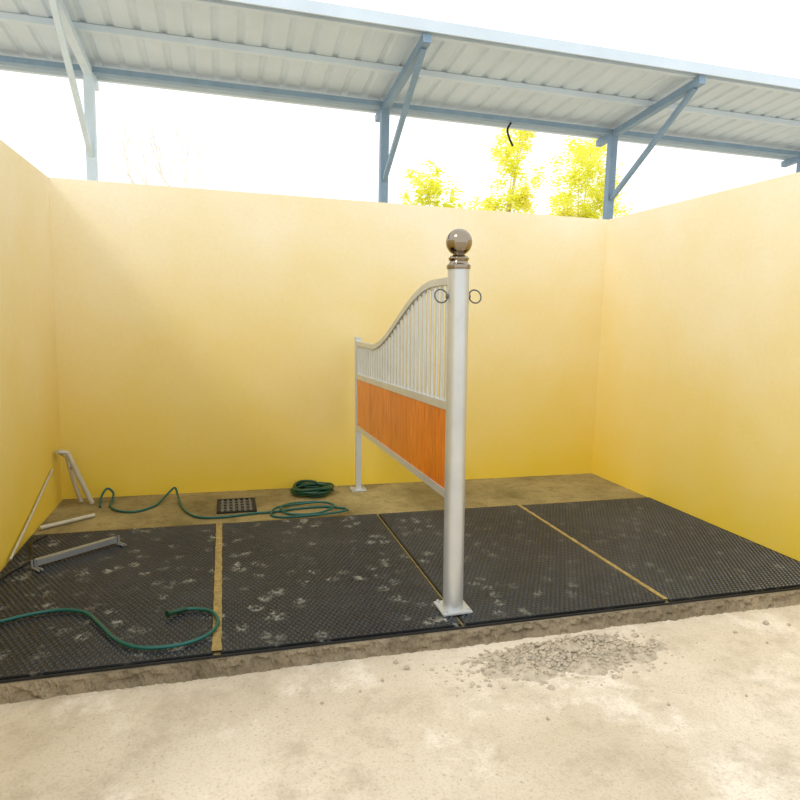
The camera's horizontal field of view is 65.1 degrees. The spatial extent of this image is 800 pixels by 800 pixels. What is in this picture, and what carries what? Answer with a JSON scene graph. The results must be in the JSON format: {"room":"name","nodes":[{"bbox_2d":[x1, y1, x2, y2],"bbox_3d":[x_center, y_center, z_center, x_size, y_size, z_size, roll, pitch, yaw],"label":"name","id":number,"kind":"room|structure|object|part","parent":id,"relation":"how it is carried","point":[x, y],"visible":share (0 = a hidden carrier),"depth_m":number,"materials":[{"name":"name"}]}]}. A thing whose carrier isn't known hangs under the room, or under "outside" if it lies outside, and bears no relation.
{"room":"horse wash stall","nodes":[
{"label":"horse wash stall","id":0,"kind":"room"},
{"bbox_2d":[0,140,62,570],"bbox_3d":[-2.395,-0.135,3.201,0.180,2.810,4.235,-1,8,-16],"label":"wall","id":1,"kind":"structure","parent":0,"point":[29,403],"depth_m":4.43,"materials":[{"name":"yellow paint"}]},
{"bbox_2d":[97,93,237,190],"bbox_3d":[-5.261,-3.575,14.883,2.152,6.436,3.326,8,10,40],"label":"bare tree","id":2,"kind":"object","parent":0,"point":[160,172],"visible":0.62,"depth_m":14.08,"materials":[{"name":"white plant"}]},
{"bbox_2d":[48,177,607,498],"bbox_3d":[-0.406,-0.451,6.032,5.546,2.810,0.180,-1,8,-16],"label":"wall","id":3,"kind":"structure","parent":0,"point":[205,340],"depth_m":5.74,"materials":[{"name":"yellow paint"}]},
{"bbox_2d":[0,604,799,799],"bbox_3d":[0.866,1.396,2.528,61.600,0.012,61.600,-1,8,-16],"label":"floor","id":4,"kind":"structure","parent":0,"point":[268,735],"depth_m":2.59,"materials":[{"name":"concrete"}]},
{"bbox_2d":[0,0,799,219],"bbox_3d":[2.377,-1.614,8.119,19.000,4.618,2.074,-1,8,-16],"label":"canopy roof","id":5,"kind":"structure","parent":4,"relation":"on","point":[300,52],"depth_m":7.04,"materials":[{"name":"metal"}]},
{"bbox_2d":[506,123,513,145],"bbox_3d":[1.459,-3.525,8.302,0.129,0.308,0.044,-5,10,-40],"label":"hanging cable","id":6,"kind":"object","parent":5,"relation":"hanging from","point":[509,125],"visible":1,"depth_m":8.27,"materials":[{"name":"black rubber"}]},
{"bbox_2d":[399,157,465,208],"bbox_3d":[0.804,-3.360,16.436,1.852,5.908,1.394,2,7,5],"label":"tree","id":7,"kind":"object","parent":4,"relation":"on","point":[435,186],"visible":0.39,"depth_m":16.15,"materials":[{"name":"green plant"}]},
{"bbox_2d":[468,127,546,213],"bbox_3d":[2.862,-4.420,16.890,2.258,7.992,1.878,-1,8,-16],"label":"tree","id":8,"kind":"object","parent":4,"relation":"on","point":[521,200],"visible":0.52,"depth_m":16.60,"materials":[{"name":"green plant"}]},
{"bbox_2d":[394,629,715,696],"bbox_3d":[0.871,1.281,3.142,1.824,0.090,0.521,-1,8,-16],"label":"rubble pile","id":9,"kind":"object","parent":4,"relation":"on","point":[591,654],"visible":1,"depth_m":3.14,"materials":[{"name":"gravel"}]},
{"bbox_2d":[542,136,632,218],"bbox_3d":[6.193,-5.300,20.676,3.248,8.932,2.893,2,7,7],"label":"tree","id":10,"kind":"object","parent":4,"relation":"on","point":[575,179],"visible":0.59,"depth_m":20.36,"materials":[{"name":"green plant"}]},
{"bbox_2d":[0,473,799,704],"bbox_3d":[-0.007,1.077,4.676,5.186,0.114,3.018,-1,8,-16],"label":"floor slab","id":11,"kind":"structure","parent":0,"point":[528,490],"depth_m":3.89,"materials":[{"name":"concrete"}]},
{"bbox_2d":[39,513,94,529],"bbox_3d":[-2.536,0.926,4.785,0.032,0.034,0.412,6,9,35],"label":"pipe","id":12,"kind":"object","parent":11,"relation":"on","point":[75,519],"visible":1,"depth_m":4.76,"materials":[{"name":"white plastic"}]},
{"bbox_2d":[55,449,94,504],"bbox_3d":[-2.698,0.636,5.216,0.262,0.498,0.187,-1,8,-16],"label":"pipe","id":13,"kind":"object","parent":11,"relation":"on","point":[73,469],"visible":1,"depth_m":5.22,"materials":[{"name":"white plastic"}]},
{"bbox_3d":[-2.760,0.654,5.271,0.156,0.440,0.053,-1,8,-16],"label":"leg","id":14,"kind":"part","parent":13,"relation":"part of","materials":[{"name":"white plastic"}]},
{"bbox_2d":[0,523,215,679],"bbox_3d":[-1.761,1.088,3.731,1.269,0.020,1.950,-1,8,-16],"label":"rubber mat","id":15,"kind":"object","parent":11,"relation":"on","point":[129,589],"visible":0.93,"depth_m":3.50,"materials":[{"name":"black rubber"}]},
{"bbox_2d":[0,534,47,580],"bbox_3d":[-2.410,1.013,4.031,0.108,0.018,0.837,0,8,-14],"label":"cable","id":16,"kind":"object","parent":15,"relation":"on","point":[46,535],"visible":0.98,"depth_m":3.98,"materials":[{"name":"black rubber"}]},
{"bbox_2d":[9,469,52,560],"bbox_3d":[-2.636,0.788,4.508,0.018,0.332,1.125,-1,8,-16],"label":"rod","id":17,"kind":"object","parent":15,"relation":"on","point":[51,470],"visible":1,"depth_m":4.42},
{"bbox_2d":[30,535,126,571],"bbox_3d":[-2.085,0.995,4.090,0.110,0.055,0.584,6,9,35],"label":"metal bar","id":18,"kind":"object","parent":15,"relation":"on","point":[56,556],"visible":1,"depth_m":4.07,"materials":[{"name":"grey metal"}]},
{"bbox_2d":[0,606,219,649],"bbox_3d":[-1.563,1.137,3.146,1.278,0.043,0.422,1,7,-4],"label":"garden hose","id":19,"kind":"object","parent":15,"relation":"on","point":[182,609],"visible":1,"depth_m":3.21,"materials":[{"name":"green rubber"}]},
{"bbox_2d":[211,523,222,650],"bbox_3d":[-1.134,1.082,3.912,0.050,0.017,1.920,-1,8,-16],"label":"trim","id":20,"kind":"structure","parent":11,"relation":"on","point":[216,640],"depth_m":3.66,"materials":[{"name":"beige wood"}]},
{"bbox_2d":[99,487,348,518],"bbox_3d":[-1.484,0.855,5.239,2.115,0.117,0.574,2,7,3],"label":"garden hose","id":21,"kind":"object","parent":11,"relation":"on","point":[297,515],"visible":1,"depth_m":5.17,"materials":[{"name":"green rubber"}]},
{"bbox_2d":[217,497,256,513],"bbox_3d":[-1.390,0.896,5.329,0.320,0.014,0.390,-1,8,-16],"label":"drain grate","id":22,"kind":"object","parent":11,"relation":"on","point":[233,505],"visible":1,"depth_m":5.31,"materials":[{"name":"black metal"}]},
{"bbox_2d":[290,480,333,497],"bbox_3d":[-0.807,0.814,5.751,0.372,0.094,0.376,5,8,27],"label":"coiled hose","id":23,"kind":"object","parent":11,"relation":"on","point":[317,489],"visible":1,"depth_m":5.67,"materials":[{"name":"green rubber"}]},
{"bbox_2d":[221,514,461,653],"bbox_3d":[-0.524,1.074,4.076,1.228,0.020,1.942,-1,8,-16],"label":"rubber mat","id":24,"kind":"object","parent":11,"relation":"on","point":[301,581],"visible":1,"depth_m":3.75,"materials":[{"name":"black rubber"}]},
{"bbox_2d":[0,587,799,682],"bbox_3d":[0.376,1.198,3.315,5.166,0.009,0.009,-1,8,-16],"label":"edging strip","id":25,"kind":"object","parent":11,"relation":"on","point":[795,588],"visible":1,"depth_m":3.15,"materials":[{"name":"black rubber"}]},
{"bbox_2d":[350,229,481,616],"bbox_3d":[-0.043,-0.014,4.565,0.264,2.075,2.710,-2,8,-16],"label":"partition","id":26,"kind":"object","parent":11,"relation":"on","point":[423,432],"depth_m":3.67,"materials":[{"name":"metal"}]},
{"bbox_3d":[-0.391,0.140,5.834,0.048,1.420,0.048,-2,8,-16],"label":"post","id":27,"kind":"part","parent":26,"relation":"part of","materials":[{"name":"metal"}]},
{"bbox_3d":[-0.394,0.837,5.927,0.140,0.025,0.140,-2,8,-16],"label":"plate","id":28,"kind":"part","parent":26,"relation":"part of","materials":[{"name":"metal"}]},
{"bbox_3d":[-0.051,0.390,4.641,0.046,0.091,2.477,-2,8,-16],"label":"rail","id":29,"kind":"part","parent":26,"relation":"part of","materials":[{"name":"metal"}]},
{"bbox_3d":[-0.049,-0.091,4.577,0.046,0.111,2.477,-2,8,-16],"label":"rail","id":30,"kind":"part","parent":26,"relation":"part of","materials":[{"name":"metal"}]},
{"bbox_3d":[-0.050,0.144,4.609,0.034,0.502,2.402,-2,8,-16],"label":"wood panel","id":31,"kind":"part","parent":26,"relation":"part of","materials":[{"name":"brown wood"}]},
{"bbox_3d":[-0.046,-0.573,4.512,0.038,0.475,2.476,-2,8,-16],"label":"rail","id":32,"kind":"part","parent":26,"relation":"part of","materials":[{"name":"metal"}]},
{"bbox_3d":[0.294,1.146,3.486,0.170,0.025,0.170,-2,8,-16],"label":"plate","id":33,"kind":"part","parent":26,"relation":"part of","materials":[{"name":"metal"}]},
{"bbox_3d":[0.298,0.239,3.364,0.112,1.855,0.112,-2,8,-16],"label":"post","id":34,"kind":"part","parent":26,"relation":"part of","materials":[{"name":"silver metal"}]},
{"bbox_2d":[378,516,462,624],"bbox_3d":[0.072,1.074,4.252,0.010,0.004,1.920,-1,8,-16],"label":"trim","id":35,"kind":"structure","parent":11,"relation":"on","point":[378,516],"depth_m":4.10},
{"bbox_2d":[378,505,664,625],"bbox_3d":[0.687,1.059,4.414,1.258,0.020,1.934,-1,8,-16],"label":"rubber mat","id":36,"kind":"object","parent":11,"relation":"on","point":[517,566],"visible":0.86,"depth_m":4.09,"materials":[{"name":"black rubber"}]},
{"bbox_2d":[518,505,667,600],"bbox_3d":[1.303,1.053,4.596,0.037,0.017,1.920,-1,8,-16],"label":"trim","id":37,"kind":"structure","parent":11,"relation":"on","point":[521,506],"depth_m":4.31,"materials":[{"name":"beige wood"}]},
{"bbox_2d":[522,497,799,601],"bbox_3d":[1.953,1.044,4.767,1.319,0.020,1.926,-1,8,-16],"label":"rubber mat","id":38,"kind":"object","parent":11,"relation":"on","point":[680,555],"visible":1,"depth_m":4.51,"materials":[{"name":"black rubber"}]},
{"bbox_2d":[592,172,799,560],"bbox_3d":[2.771,-0.197,4.650,0.180,2.810,4.235,-1,8,-16],"label":"wall","id":39,"kind":"structure","parent":0,"point":[698,400],"depth_m":5.13,"materials":[{"name":"yellow paint"}]}
]}

